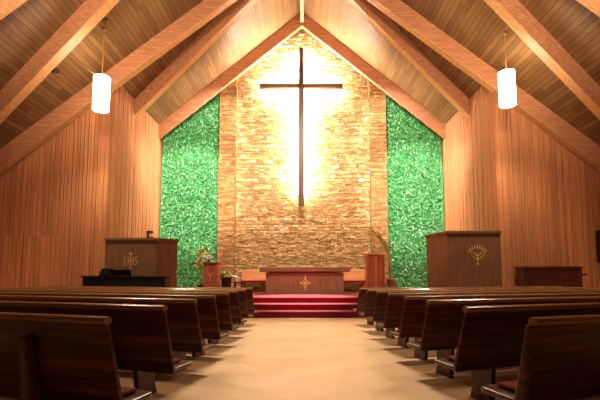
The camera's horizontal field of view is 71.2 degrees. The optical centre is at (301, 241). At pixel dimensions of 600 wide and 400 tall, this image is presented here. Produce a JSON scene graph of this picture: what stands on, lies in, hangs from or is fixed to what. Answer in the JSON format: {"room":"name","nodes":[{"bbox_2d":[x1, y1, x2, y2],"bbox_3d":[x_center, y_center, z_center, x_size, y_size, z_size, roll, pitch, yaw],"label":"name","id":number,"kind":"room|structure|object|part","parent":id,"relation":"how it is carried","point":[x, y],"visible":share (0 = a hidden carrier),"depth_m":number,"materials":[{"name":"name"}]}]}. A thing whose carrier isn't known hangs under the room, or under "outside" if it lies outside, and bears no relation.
{"room":"house of worship","nodes":[
{"label":"house of worship","id":0,"kind":"room"},
{"bbox_2d":[0,93,111,287],"bbox_3d":[-8.250,-1.546,12.780,4.700,7.363,0.198,0,-5,0],"label":"wall","id":1,"kind":"structure","parent":0,"point":[60,188],"depth_m":12.68,"materials":[{"name":"brown wood"}]},
{"bbox_2d":[0,236,22,287],"bbox_3d":[-8.930,0.967,12.447,1.140,2.300,0.032,0,-5,0],"label":"door","id":2,"kind":"structure","parent":1,"relation":"in","point":[10,246],"depth_m":12.47,"materials":[{"name":"brown wood"}]},
{"bbox_2d":[21,236,61,287],"bbox_3d":[-7.765,0.967,12.447,1.130,2.300,0.031,0,-5,0],"label":"door","id":3,"kind":"structure","parent":1,"relation":"in","point":[41,262],"depth_m":12.47,"materials":[{"name":"brown wood"}]},
{"bbox_2d":[106,86,162,237],"bbox_3d":[-6.001,-1.325,15.213,0.198,7.340,5.012,0,-5,0],"label":"wall","id":4,"kind":"structure","parent":0,"point":[135,147],"depth_m":14.62,"materials":[{"name":"brown wood"}]},
{"bbox_2d":[217,80,235,287],"bbox_3d":[-3.110,-2.266,17.367,0.708,9.596,0.191,0,-5,0],"label":"stone pier","id":5,"kind":"object","parent":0,"point":[227,116],"visible":0.88,"depth_m":17.31,"materials":[{"name":"beige stone"}]},
{"bbox_2d":[0,318,599,399],"bbox_3d":[0.000,1.618,5.407,21.600,0.200,24.450,0,-5,0],"label":"floor","id":6,"kind":"structure","parent":0,"point":[263,358],"depth_m":4.82,"materials":[{"name":"carpet"}]},
{"bbox_2d":[0,312,151,399],"bbox_3d":[-3.839,0.939,3.550,6.012,0.835,0.510,-2,-5,20],"label":"pew","id":7,"kind":"object","parent":6,"relation":"on","point":[43,356],"visible":1,"depth_m":2.53,"materials":[{"name":"brown wood"}]},
{"bbox_3d":[-3.863,1.076,3.470,6.000,0.018,0.042,-2,-5,20],"label":"rail","id":8,"kind":"part","parent":7,"relation":"part of","materials":[{"name":"brown wood"}]},
{"bbox_3d":[-3.915,0.530,3.374,6.012,0.050,0.063,-2,-5,20],"label":"rail","id":9,"kind":"part","parent":7,"relation":"part of","materials":[{"name":"brown wood"}]},
{"bbox_2d":[121,386,136,395],"bbox_3d":[-3.823,1.042,3.628,5.770,0.027,0.215,-2,-5,20],"label":"cushion","id":10,"kind":"object","parent":7,"relation":"on","point":[126,391],"depth_m":2.70,"materials":[{"name":"red fabric"}]},
{"bbox_3d":[-3.820,1.080,3.648,5.960,0.042,0.290,-2,-5,20],"label":"seat","id":11,"kind":"part","parent":7,"relation":"part of","materials":[{"name":"brown wood"}]},
{"bbox_2d":[0,301,190,393],"bbox_3d":[-3.839,1.024,4.536,6.012,0.835,0.510,-2,-5,20],"label":"pew","id":12,"kind":"object","parent":6,"relation":"on","point":[140,335],"visible":0.6,"depth_m":3.51,"materials":[{"name":"brown wood"}]},
{"bbox_3d":[-3.915,0.615,4.361,6.012,0.050,0.063,-2,-5,20],"label":"rail","id":13,"kind":"part","parent":12,"relation":"part of","materials":[{"name":"brown wood"}]},
{"bbox_3d":[-1.400,1.241,3.744,0.050,0.266,0.268,-2,-5,20],"label":"leg","id":14,"kind":"part","parent":12,"relation":"part of","materials":[{"name":"brown wood"}]},
{"bbox_3d":[-3.863,1.161,4.456,6.000,0.018,0.042,-2,-5,20],"label":"rail","id":15,"kind":"part","parent":12,"relation":"part of","materials":[{"name":"brown wood"}]},
{"bbox_3d":[-3.820,1.164,4.635,5.960,0.042,0.290,-2,-5,20],"label":"seat","id":16,"kind":"part","parent":12,"relation":"part of","materials":[{"name":"brown wood"}]},
{"bbox_2d":[0,295,213,372],"bbox_3d":[-3.839,1.107,5.513,6.012,0.835,0.510,-2,-5,20],"label":"pew","id":17,"kind":"object","parent":6,"relation":"on","point":[182,314],"visible":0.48,"depth_m":4.46,"materials":[{"name":"brown wood"}]},
{"bbox_3d":[-3.915,0.698,5.337,6.012,0.050,0.063,-2,-5,20],"label":"rail","id":18,"kind":"part","parent":17,"relation":"part of","materials":[{"name":"brown wood"}]},
{"bbox_3d":[-1.400,1.325,4.720,0.050,0.266,0.268,-2,-5,20],"label":"leg","id":19,"kind":"part","parent":17,"relation":"part of","materials":[{"name":"brown wood"}]},
{"bbox_3d":[-3.863,1.245,5.433,6.000,0.018,0.042,-2,-5,20],"label":"rail","id":20,"kind":"part","parent":17,"relation":"part of","materials":[{"name":"brown wood"}]},
{"bbox_3d":[-3.820,1.248,5.611,5.960,0.042,0.290,-2,-5,20],"label":"seat","id":21,"kind":"part","parent":17,"relation":"part of","materials":[{"name":"brown wood"}]},
{"bbox_2d":[0,292,228,356],"bbox_3d":[-3.839,1.189,6.459,6.012,0.835,0.510,-2,-5,20],"label":"pew","id":22,"kind":"object","parent":6,"relation":"on","point":[206,304],"visible":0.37,"depth_m":5.40,"materials":[{"name":"brown wood"}]},
{"bbox_3d":[-3.915,0.780,6.284,6.012,0.050,0.063,-2,-5,20],"label":"rail","id":23,"kind":"part","parent":22,"relation":"part of","materials":[{"name":"brown wood"}]},
{"bbox_3d":[-1.400,1.406,5.667,0.050,0.266,0.268,-2,-5,20],"label":"leg","id":24,"kind":"part","parent":22,"relation":"part of","materials":[{"name":"brown wood"}]},
{"bbox_3d":[-3.820,1.329,6.558,5.960,0.042,0.290,-2,-5,20],"label":"seat","id":25,"kind":"part","parent":22,"relation":"part of","materials":[{"name":"brown wood"}]},
{"bbox_2d":[0,289,238,344],"bbox_3d":[-3.839,1.269,7.396,6.012,0.835,0.510,-2,-5,20],"label":"pew","id":26,"kind":"object","parent":6,"relation":"on","point":[222,298],"visible":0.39,"depth_m":6.35,"materials":[{"name":"brown wood"}]},
{"bbox_3d":[-3.915,0.860,7.220,6.012,0.050,0.063,-2,-5,20],"label":"rail","id":27,"kind":"part","parent":26,"relation":"part of","materials":[{"name":"brown wood"}]},
{"bbox_3d":[-1.400,1.486,6.603,0.050,0.266,0.268,-2,-5,20],"label":"leg","id":28,"kind":"part","parent":26,"relation":"part of","materials":[{"name":"brown wood"}]},
{"bbox_2d":[0,288,246,332],"bbox_3d":[-3.839,1.349,8.332,6.012,0.835,0.510,-2,-5,20],"label":"pew","id":29,"kind":"object","parent":6,"relation":"on","point":[233,295],"visible":0.24,"depth_m":7.40,"materials":[{"name":"brown wood"}]},
{"bbox_3d":[-3.915,0.940,8.157,6.012,0.050,0.063,-2,-5,20],"label":"rail","id":30,"kind":"part","parent":29,"relation":"part of","materials":[{"name":"brown wood"}]},
{"bbox_2d":[81,268,171,286],"bbox_3d":[-4.970,1.409,11.868,2.380,1.320,0.530,0,-5,0],"label":"organ console","id":31,"kind":"object","parent":6,"relation":"on","point":[109,277],"visible":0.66,"depth_m":11.68,"materials":[{"name":"black paint"}]},
{"bbox_3d":[-4.970,1.524,11.632,2.200,0.850,0.020,0,-5,0],"label":"panel","id":32,"kind":"part","parent":31,"relation":"part of","materials":[{"name":"black wood"}]},
{"bbox_3d":[-4.970,0.985,11.904,2.380,0.050,0.530,0,-5,0],"label":"lid","id":33,"kind":"part","parent":31,"relation":"part of","materials":[{"name":"black paint"}]},
{"bbox_2d":[23,287,252,329],"bbox_3d":[-3.839,1.433,9.309,6.012,0.835,0.510,-2,-5,20],"label":"pew","id":34,"kind":"object","parent":6,"relation":"on","point":[242,292],"visible":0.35,"depth_m":8.41,"materials":[{"name":"brown wood"}]},
{"bbox_3d":[-3.915,1.024,9.133,6.012,0.050,0.063,-2,-5,20],"label":"rail","id":35,"kind":"part","parent":34,"relation":"part of","materials":[{"name":"brown wood"}]},
{"bbox_2d":[104,238,178,286],"bbox_3d":[-4.753,0.995,12.362,2.102,2.230,0.598,1,-5,-16],"label":"pulpit","id":36,"kind":"object","parent":6,"relation":"on","point":[142,256],"visible":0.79,"depth_m":12.30,"materials":[{"name":"brown wood"}]},
{"bbox_3d":[-5.025,-0.078,12.377,1.550,0.090,0.190,0,-5,0],"label":"cap rail","id":37,"kind":"part","parent":36,"relation":"part of","materials":[{"name":"brown wood"}]},
{"bbox_3d":[-5.025,1.027,12.267,1.510,2.150,0.060,0,-5,0],"label":"panel","id":38,"kind":"part","parent":36,"relation":"part of","materials":[{"name":"brown wood"}]},
{"bbox_2d":[146,231,153,237],"bbox_3d":[-4.485,-0.226,12.374,0.180,0.200,0.100,0,-5,0],"label":"microphone","id":39,"kind":"object","parent":36,"relation":"on","point":[148,232],"visible":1,"depth_m":12.33,"materials":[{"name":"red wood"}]},
{"bbox_3d":[-4.074,1.050,12.540,0.060,2.150,0.720,-4,-6,38],"label":"panel","id":40,"kind":"part","parent":36,"relation":"part of","materials":[{"name":"brown wood"}]},
{"bbox_3d":[-4.086,-0.055,12.643,0.190,0.090,0.760,-4,-6,38],"label":"cap rail","id":41,"kind":"part","parent":36,"relation":"part of","materials":[{"name":"brown wood"}]},
{"bbox_2d":[49,286,258,324],"bbox_3d":[-3.839,1.523,10.355,6.012,0.835,0.510,-2,-5,20],"label":"pew","id":42,"kind":"object","parent":6,"relation":"on","point":[249,294],"visible":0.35,"depth_m":9.46,"materials":[{"name":"brown wood"}]},
{"bbox_3d":[-3.915,1.114,10.179,6.012,0.050,0.063,-2,-5,20],"label":"rail","id":43,"kind":"part","parent":42,"relation":"part of","materials":[{"name":"brown wood"}]},
{"bbox_2d":[249,292,366,317],"bbox_3d":[0.000,2.008,13.964,7.400,0.485,5.890,0,-5,0],"label":"steps","id":44,"kind":"structure","parent":6,"relation":"on","point":[268,305],"depth_m":11.57,"materials":[{"name":"red carpet"}]},
{"bbox_2d":[192,247,213,286],"bbox_3d":[-3.362,0.968,14.161,0.706,1.621,0.650,-4,-6,37],"label":"potted plant","id":45,"kind":"object","parent":44,"relation":"on","point":[202,249],"visible":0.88,"depth_m":14.14,"materials":[{"name":"green plant"}]},
{"bbox_2d":[202,262,220,286],"bbox_3d":[-2.950,1.201,13.657,0.520,1.070,0.460,0,-5,0],"label":"lectern","id":46,"kind":"object","parent":44,"relation":"on","point":[211,270],"visible":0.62,"depth_m":13.49,"materials":[{"name":"red wood"}]},
{"bbox_2d":[220,270,237,287],"bbox_3d":[-2.646,1.375,14.505,0.818,0.868,0.835,3,-6,-31],"label":"potted fern","id":47,"kind":"object","parent":44,"relation":"on","point":[226,277],"visible":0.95,"depth_m":14.35,"materials":[{"name":"plant"}]},
{"bbox_2d":[221,276,231,287],"bbox_3d":[-2.620,1.497,14.475,0.399,0.620,0.393,0,-5,0],"label":"pot","id":48,"kind":"object","parent":47,"relation":"attached to","point":[225,281],"depth_m":14.33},
{"bbox_2d":[241,270,265,287],"bbox_3d":[-1.685,1.542,16.644,1.470,0.900,0.470,0,-5,0],"label":"bench","id":49,"kind":"object","parent":44,"relation":"on","point":[248,276],"visible":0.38,"depth_m":16.84,"materials":[{"name":"brown wood"}]},
{"bbox_2d":[241,280,265,281],"bbox_3d":[-1.685,1.550,16.613,1.430,0.060,0.410,0,-5,0],"label":"cushion","id":50,"kind":"object","parent":49,"relation":"on","point":[241,280],"depth_m":16.41,"materials":[{"name":"red fabric"}]},
{"bbox_2d":[259,267,349,293],"bbox_3d":[0.100,1.416,15.461,3.260,0.950,1.050,0,-5,0],"label":"altar","id":51,"kind":"object","parent":44,"relation":"on","point":[279,280],"visible":1,"depth_m":15.00,"materials":[{"name":"brown wood"}]},
{"bbox_2d":[344,270,364,287],"bbox_3d":[1.735,1.542,16.644,1.570,0.900,0.470,0,-5,0],"label":"bench","id":52,"kind":"object","parent":44,"relation":"on","point":[354,276],"visible":0.39,"depth_m":16.84,"materials":[{"name":"brown wood"}]},
{"bbox_2d":[344,280,364,281],"bbox_3d":[1.735,1.550,16.613,1.530,0.060,0.410,0,-5,0],"label":"cushion","id":53,"kind":"object","parent":52,"relation":"on","point":[344,280],"depth_m":16.41,"materials":[{"name":"red fabric"}]},
{"bbox_2d":[364,254,384,287],"bbox_3d":[2.380,1.066,13.694,0.620,1.345,0.490,0,-5,0],"label":"lectern","id":54,"kind":"object","parent":44,"relation":"on","point":[374,263],"visible":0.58,"depth_m":13.50,"materials":[{"name":"red wood"}]},
{"bbox_2d":[361,227,398,287],"bbox_3d":[2.629,0.636,14.097,1.313,2.271,0.331,0,-5,0],"label":"arrangement","id":55,"kind":"object","parent":44,"relation":"on","point":[391,281],"visible":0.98,"depth_m":14.10,"materials":[{"name":"green plant"}]},
{"bbox_3d":[2.980,1.493,14.024,0.336,0.550,0.331,0,-5,0],"label":"pot","id":56,"kind":"part","parent":55,"relation":"part of","materials":[{"name":"orange ceramic"}]},
{"bbox_2d":[352,286,561,324],"bbox_3d":[3.989,1.516,10.275,6.012,0.835,0.510,2,-5,-20],"label":"pew","id":57,"kind":"object","parent":6,"relation":"on","point":[362,295],"visible":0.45,"depth_m":9.42,"materials":[{"name":"brown wood"}]},
{"bbox_3d":[1.550,1.708,9.485,0.050,0.316,0.268,2,-5,-20],"label":"leg","id":58,"kind":"part","parent":57,"relation":"part of","materials":[{"name":"brown wood"}]},
{"bbox_3d":[4.065,1.107,10.100,6.012,0.050,0.063,2,-5,-20],"label":"rail","id":59,"kind":"part","parent":57,"relation":"part of","materials":[{"name":"brown wood"}]},
{"bbox_2d":[425,231,502,286],"bbox_3d":[4.905,0.934,12.824,1.871,2.430,1.373,0,-5,0],"label":"pulpit","id":60,"kind":"object","parent":6,"relation":"on","point":[454,258],"visible":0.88,"depth_m":12.24,"materials":[{"name":"brown wood"}]},
{"bbox_3d":[4.184,-0.231,12.935,0.190,0.090,1.342,1,-5,-11],"label":"cap rail","id":61,"kind":"part","parent":60,"relation":"part of","materials":[{"name":"brown wood"}]},
{"bbox_3d":[4.170,0.974,12.829,0.060,2.350,1.302,1,-5,-11],"label":"panel","id":62,"kind":"part","parent":60,"relation":"part of","materials":[{"name":"brown wood"}]},
{"bbox_3d":[5.040,-0.282,12.334,1.600,0.090,0.190,0,-5,0],"label":"cap rail","id":63,"kind":"part","parent":60,"relation":"part of","materials":[{"name":"brown wood"}]},
{"bbox_3d":[5.040,0.922,12.216,1.560,2.350,0.060,0,-5,0],"label":"panel","id":64,"kind":"part","parent":60,"relation":"part of","materials":[{"name":"brown wood"}]},
{"bbox_2d":[359,287,590,330],"bbox_3d":[3.989,1.420,9.159,6.012,0.835,0.510,2,-5,-20],"label":"pew","id":65,"kind":"object","parent":6,"relation":"on","point":[371,293],"visible":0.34,"depth_m":8.24,"materials":[{"name":"brown wood"}]},
{"bbox_3d":[1.550,1.613,8.369,0.050,0.316,0.268,2,-5,-20],"label":"leg","id":66,"kind":"part","parent":65,"relation":"part of","materials":[{"name":"brown wood"}]},
{"bbox_3d":[4.065,1.011,8.984,6.012,0.050,0.063,2,-5,-20],"label":"rail","id":67,"kind":"part","parent":65,"relation":"part of","materials":[{"name":"brown wood"}]},
{"bbox_2d":[367,288,599,338],"bbox_3d":[3.989,1.335,8.163,6.012,0.835,0.510,2,-5,-20],"label":"pew","id":68,"kind":"object","parent":6,"relation":"on","point":[381,296],"visible":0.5,"depth_m":7.22,"materials":[{"name":"brown wood"}]},
{"bbox_3d":[1.550,1.527,7.372,0.050,0.316,0.268,2,-5,-20],"label":"leg","id":69,"kind":"part","parent":68,"relation":"part of","materials":[{"name":"brown wood"}]},
{"bbox_3d":[4.065,0.926,7.987,6.012,0.050,0.063,2,-5,-20],"label":"rail","id":70,"kind":"part","parent":68,"relation":"part of","materials":[{"name":"brown wood"}]},
{"bbox_2d":[376,290,599,347],"bbox_3d":[3.989,1.254,7.216,6.012,0.835,0.510,2,-5,-20],"label":"pew","id":71,"kind":"object","parent":6,"relation":"on","point":[395,302],"visible":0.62,"depth_m":6.18,"materials":[{"name":"brown wood"}]},
{"bbox_3d":[1.550,1.446,6.426,0.050,0.316,0.268,2,-5,-20],"label":"leg","id":72,"kind":"part","parent":71,"relation":"part of","materials":[{"name":"brown wood"}]},
{"bbox_3d":[4.065,0.845,7.041,6.012,0.050,0.063,2,-5,-20],"label":"rail","id":73,"kind":"part","parent":71,"relation":"part of","materials":[{"name":"brown wood"}]},
{"bbox_2d":[389,293,599,359],"bbox_3d":[3.989,1.171,6.250,6.012,0.835,0.510,2,-5,-20],"label":"pew","id":74,"kind":"object","parent":6,"relation":"on","point":[414,308],"visible":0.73,"depth_m":5.20,"materials":[{"name":"brown wood"}]},
{"bbox_3d":[3.970,1.261,6.353,5.960,0.042,0.290,2,-5,-20],"label":"seat","id":75,"kind":"part","parent":74,"relation":"part of","materials":[{"name":"brown wood"}]},
{"bbox_3d":[4.013,1.258,6.174,6.000,0.018,0.042,2,-5,-20],"label":"rail","id":76,"kind":"part","parent":74,"relation":"part of","materials":[{"name":"brown wood"}]},
{"bbox_3d":[1.550,1.363,5.459,0.050,0.316,0.268,2,-5,-20],"label":"leg","id":77,"kind":"part","parent":74,"relation":"part of","materials":[{"name":"brown wood"}]},
{"bbox_3d":[4.065,0.762,6.074,6.012,0.050,0.063,2,-5,-20],"label":"rail","id":78,"kind":"part","parent":74,"relation":"part of","materials":[{"name":"brown wood"}]},
{"bbox_2d":[407,296,599,377],"bbox_3d":[3.989,1.092,5.333,6.012,0.835,0.510,2,-5,-20],"label":"pew","id":79,"kind":"object","parent":6,"relation":"on","point":[443,319],"visible":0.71,"depth_m":4.29,"materials":[{"name":"brown wood"}]},
{"bbox_3d":[3.970,1.183,5.436,5.960,0.042,0.290,2,-5,-20],"label":"seat","id":80,"kind":"part","parent":79,"relation":"part of","materials":[{"name":"brown wood"}]},
{"bbox_3d":[4.013,1.179,5.258,6.000,0.018,0.042,2,-5,-20],"label":"rail","id":81,"kind":"part","parent":79,"relation":"part of","materials":[{"name":"brown wood"}]},
{"bbox_3d":[1.550,1.285,4.543,0.050,0.316,0.268,2,-5,-20],"label":"leg","id":82,"kind":"part","parent":79,"relation":"part of","materials":[{"name":"brown wood"}]},
{"bbox_3d":[4.065,0.683,5.158,6.012,0.050,0.063,2,-5,-20],"label":"rail","id":83,"kind":"part","parent":79,"relation":"part of","materials":[{"name":"brown wood"}]},
{"bbox_2d":[434,302,599,399],"bbox_3d":[3.989,1.011,4.387,6.012,0.835,0.510,2,-5,-20],"label":"pew","id":84,"kind":"object","parent":6,"relation":"on","point":[491,338],"visible":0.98,"depth_m":3.37,"materials":[{"name":"brown wood"}]},
{"bbox_3d":[3.970,1.102,4.489,5.960,0.042,0.290,2,-5,-20],"label":"seat","id":85,"kind":"part","parent":84,"relation":"part of","materials":[{"name":"brown wood"}]},
{"bbox_2d":[446,355,455,360],"bbox_3d":[3.973,1.064,4.470,5.770,0.027,0.215,2,-5,-20],"label":"cushion","id":86,"kind":"object","parent":84,"relation":"on","point":[448,358],"depth_m":3.55,"materials":[{"name":"red fabric"}]},
{"bbox_3d":[1.550,1.204,3.596,0.050,0.316,0.268,2,-5,-20],"label":"leg","id":87,"kind":"part","parent":84,"relation":"part of","materials":[{"name":"brown wood"}]},
{"bbox_3d":[4.013,1.098,4.311,6.000,0.018,0.042,2,-5,-20],"label":"rail","id":88,"kind":"part","parent":84,"relation":"part of","materials":[{"name":"brown wood"}]},
{"bbox_3d":[4.065,0.602,4.211,6.012,0.050,0.063,2,-5,-20],"label":"rail","id":89,"kind":"part","parent":84,"relation":"part of","materials":[{"name":"brown wood"}]},
{"bbox_2d":[482,315,599,399],"bbox_3d":[3.988,0.933,3.483,6.056,0.835,0.510,2,-5,-20],"label":"pew","id":90,"kind":"object","parent":6,"relation":"on","point":[560,357],"visible":1,"depth_m":2.42,"materials":[{"name":"brown wood"}]},
{"bbox_3d":[3.990,1.025,3.593,5.960,0.042,0.290,2,-5,-20],"label":"seat","id":91,"kind":"part","parent":90,"relation":"part of","materials":[{"name":"brown wood"}]},
{"bbox_2d":[497,380,516,390],"bbox_3d":[3.993,0.987,3.573,5.770,0.027,0.215,2,-5,-20],"label":"cushion","id":92,"kind":"object","parent":90,"relation":"on","point":[507,385],"depth_m":2.63,"materials":[{"name":"red fabric"}]},
{"bbox_3d":[1.210,0.853,2.320,0.038,0.796,0.196,2,-5,-20],"label":"post","id":93,"kind":"part","parent":90,"relation":"part of","materials":[{"name":"brown wood"}]},
{"bbox_3d":[4.085,0.525,3.315,6.012,0.050,0.063,2,-5,-20],"label":"rail","id":94,"kind":"part","parent":90,"relation":"part of","materials":[{"name":"brown wood"}]},
{"bbox_3d":[4.033,1.021,3.414,6.000,0.018,0.042,2,-5,-20],"label":"rail","id":95,"kind":"part","parent":90,"relation":"part of","materials":[{"name":"brown wood"}]},
{"bbox_2d":[514,266,586,286],"bbox_3d":[7.190,1.398,12.065,1.880,1.375,0.520,0,-5,0],"label":"upright piano","id":96,"kind":"object","parent":6,"relation":"on","point":[564,276],"visible":0.54,"depth_m":11.87,"materials":[{"name":"red wood"}]},
{"bbox_3d":[6.330,1.401,11.839,0.090,1.330,0.050,0,-5,0],"label":"corner post","id":97,"kind":"part","parent":96,"relation":"part of","materials":[{"name":"brown wood"}]},
{"bbox_3d":[7.110,0.736,12.121,1.720,0.045,0.520,0,-5,0],"label":"lid","id":98,"kind":"part","parent":96,"relation":"part of","materials":[{"name":"red wood"}]},
{"bbox_3d":[7.110,1.356,11.840,1.480,1.020,0.015,0,-5,0],"label":"panel","id":99,"kind":"part","parent":96,"relation":"part of","materials":[{"name":"red wood"}]},
{"bbox_3d":[7.890,1.401,11.839,0.090,1.330,0.050,0,-5,0],"label":"corner post","id":100,"kind":"part","parent":96,"relation":"part of","materials":[{"name":"brown wood"}]},
{"bbox_2d":[0,0,599,148],"bbox_3d":[0.000,-6.132,6.071,22.553,9.388,24.650,0,-5,0],"label":"ceiling","id":101,"kind":"structure","parent":0,"point":[130,24],"depth_m":12.30,"materials":[{"name":"brown wood"}]},
{"bbox_2d":[0,0,27,19],"bbox_3d":[-5.300,-5.799,8.767,10.607,9.437,0.260,0,-5,-2],"label":"ceiling beam","id":102,"kind":"structure","parent":101,"relation":"attached to","point":[6,6],"depth_m":8.68,"materials":[{"name":"brown wood"}]},
{"bbox_2d":[51,67,58,73],"bbox_3d":[-6.619,-4.623,11.182,0.170,0.311,0.289,0,-5,0],"label":"spotlight","id":103,"kind":"object","parent":101,"relation":"attached to","point":[55,70],"visible":0.55,"depth_m":11.14,"materials":[{"name":"black metal"}]},
{"bbox_2d":[0,0,119,123],"bbox_3d":[-5.300,-5.645,10.420,10.939,9.458,0.260,-1,-5,14],"label":"ceiling beam","id":104,"kind":"structure","parent":101,"relation":"attached to","point":[90,13],"depth_m":10.50,"materials":[{"name":"brown wood"}]},
{"bbox_2d":[68,28,110,112],"bbox_3d":[-5.637,-4.674,11.107,1.054,2.274,0.417,3,-6,-35],"label":"pendant lamp","id":105,"kind":"object","parent":101,"relation":"hanging from","point":[101,82],"visible":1,"depth_m":11.08,"materials":[{"name":"white glass"}]},
{"bbox_3d":[-5.376,-3.979,11.231,0.410,0.810,0.410,0,-5,0],"label":"lamp shade","id":106,"kind":"part","parent":105,"relation":"part of","materials":[{"name":"white glass"}]},
{"bbox_3d":[-5.328,-5.099,11.327,0.306,1.389,0.351,0,-5,0],"label":"cord","id":107,"kind":"part","parent":105,"relation":"part of","materials":[{"name":"gold metal"}]},
{"bbox_2d":[0,0,236,174],"bbox_3d":[-5.300,-5.438,12.967,10.614,9.439,0.260,0,-5,-3],"label":"ceiling beam","id":108,"kind":"structure","parent":101,"relation":"attached to","point":[198,16],"depth_m":12.81,"materials":[{"name":"brown wood"}]},
{"bbox_2d":[135,0,256,117],"bbox_3d":[-2.975,-7.244,14.346,6.175,5.600,0.260,-1,-5,15],"label":"ceiling beam","id":109,"kind":"structure","parent":101,"relation":"attached to","point":[230,15],"depth_m":14.42,"materials":[{"name":"brown wood"}]},
{"bbox_2d":[158,14,302,138],"bbox_3d":[-2.935,-7.010,17.553,5.970,5.524,0.180,0,-5,0],"label":"ceiling beam","id":110,"kind":"structure","parent":101,"relation":"attached to","point":[261,51],"depth_m":17.47,"materials":[{"name":"brown wood"}]},
{"bbox_2d":[300,0,303,21],"bbox_3d":[0.000,-10.484,6.143,0.140,0.480,23.450,0,-5,0],"label":"ridge beam","id":111,"kind":"structure","parent":101,"relation":"attached to","point":[301,1],"depth_m":16.91,"materials":[{"name":"brown wood"}]},
{"bbox_2d":[302,14,445,138],"bbox_3d":[2.935,-7.010,17.553,5.970,5.524,0.180,0,-5,0],"label":"ceiling beam","id":112,"kind":"structure","parent":101,"relation":"attached to","point":[342,51],"depth_m":17.46,"materials":[{"name":"brown wood"}]},
{"bbox_2d":[347,0,468,118],"bbox_3d":[2.975,-7.244,14.346,6.175,5.600,0.260,1,-5,-15],"label":"ceiling beam","id":113,"kind":"structure","parent":101,"relation":"attached to","point":[373,15],"depth_m":14.42,"materials":[{"name":"brown wood"}]},
{"bbox_2d":[367,0,599,171],"bbox_3d":[5.300,-5.438,12.967,10.614,9.439,0.260,0,-5,3],"label":"ceiling beam","id":114,"kind":"structure","parent":101,"relation":"attached to","point":[405,16],"depth_m":12.82,"materials":[{"name":"brown wood"}]},
{"bbox_2d":[498,32,516,107],"bbox_3d":[5.502,-4.675,11.291,0.418,2.031,0.418,0,-5,0],"label":"pendant lamp","id":115,"kind":"object","parent":101,"relation":"hanging from","point":[506,84],"visible":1,"depth_m":11.10,"materials":[{"name":"white glass"}]},
{"bbox_3d":[5.503,-4.117,11.243,0.410,0.810,0.410,0,-5,0],"label":"lamp shade","id":116,"kind":"part","parent":115,"relation":"part of","materials":[{"name":"white glass"}]},
{"bbox_2d":[484,0,599,119],"bbox_3d":[5.300,-5.645,10.420,10.939,9.458,0.260,1,-5,-14],"label":"ceiling beam","id":117,"kind":"structure","parent":101,"relation":"attached to","point":[513,13],"depth_m":10.49,"materials":[{"name":"brown wood"}]},
{"bbox_2d":[576,0,599,16],"bbox_3d":[5.300,-5.799,8.767,10.607,9.437,0.260,0,-5,2],"label":"ceiling beam","id":118,"kind":"structure","parent":101,"relation":"attached to","point":[592,5],"depth_m":8.70,"materials":[{"name":"brown wood"}]},
{"bbox_2d":[160,29,443,290],"bbox_3d":[0.000,-3.338,17.728,11.760,11.780,0.345,0,-5,0],"label":"wall","id":119,"kind":"structure","parent":0,"point":[287,71],"depth_m":17.47,"materials":[{"name":"beige stone"}]},
{"bbox_2d":[161,93,218,286],"bbox_3d":[-4.670,-1.973,17.400,2.320,9.244,0.104,0,-5,0],"label":"foliage","id":120,"kind":"object","parent":119,"relation":"attached to","point":[199,145],"visible":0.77,"depth_m":17.45,"materials":[{"name":"green plant"}]},
{"bbox_2d":[386,94,442,287],"bbox_3d":[4.705,-1.933,17.397,2.250,9.169,0.103,0,-5,0],"label":"foliage","id":121,"kind":"object","parent":119,"relation":"attached to","point":[407,113],"visible":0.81,"depth_m":17.44,"materials":[{"name":"green plant"}]},
{"bbox_2d":[235,28,370,291],"bbox_3d":[0.040,-3.410,17.532,5.608,11.906,0.046,0,-5,0],"label":"stone wall","id":122,"kind":"structure","parent":0,"point":[323,130],"depth_m":17.53,"materials":[{"name":"beige stone"}]},
{"bbox_2d":[233,78,237,287],"bbox_3d":[-2.760,-2.268,17.380,0.040,9.589,0.155,0,-5,0],"label":"trim","id":123,"kind":"structure","parent":122,"relation":"attached to","point":[237,78],"depth_m":17.33,"materials":[{"name":"wood"}]},
{"bbox_2d":[260,48,342,205],"bbox_3d":[-0.031,-4.760,17.376,3.427,6.647,0.439,0,-5,0],"label":"wooden cross","id":124,"kind":"object","parent":122,"relation":"attached to","point":[300,86],"visible":1,"depth_m":17.28,"materials":[{"name":"brown wood"}]},
{"bbox_2d":[368,80,371,253],"bbox_3d":[2.840,-2.235,17.377,0.040,9.523,0.155,0,-5,0],"label":"trim","id":125,"kind":"structure","parent":122,"relation":"attached to","point":[368,80],"depth_m":17.45,"materials":[{"name":"wood"}]},
{"bbox_2d":[369,81,388,287],"bbox_3d":[3.185,-2.171,17.358,0.698,9.408,0.191,0,-5,0],"label":"stone pier","id":126,"kind":"object","parent":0,"point":[379,191],"visible":0.75,"depth_m":17.35,"materials":[{"name":"beige stone"}]},
{"bbox_2d":[441,86,499,230],"bbox_3d":[6.001,-1.326,15.204,0.198,7.340,5.030,0,-5,0],"label":"wall","id":127,"kind":"structure","parent":0,"point":[469,156],"depth_m":14.48,"materials":[{"name":"brown wood"}]},
{"bbox_2d":[494,94,599,287],"bbox_3d":[8.260,-1.537,12.779,4.680,7.346,0.198,0,-5,0],"label":"wall","id":128,"kind":"structure","parent":0,"point":[549,196],"depth_m":12.66,"materials":[{"name":"brown wood"}]},
{"bbox_2d":[595,230,599,262],"bbox_3d":[9.000,0.129,12.393,0.440,0.960,0.342,0,-5,0],"label":"wall speaker","id":129,"kind":"object","parent":128,"relation":"attached to","point":[597,233],"visible":1,"depth_m":12.41,"materials":[{"name":"black metal"}]}
]}

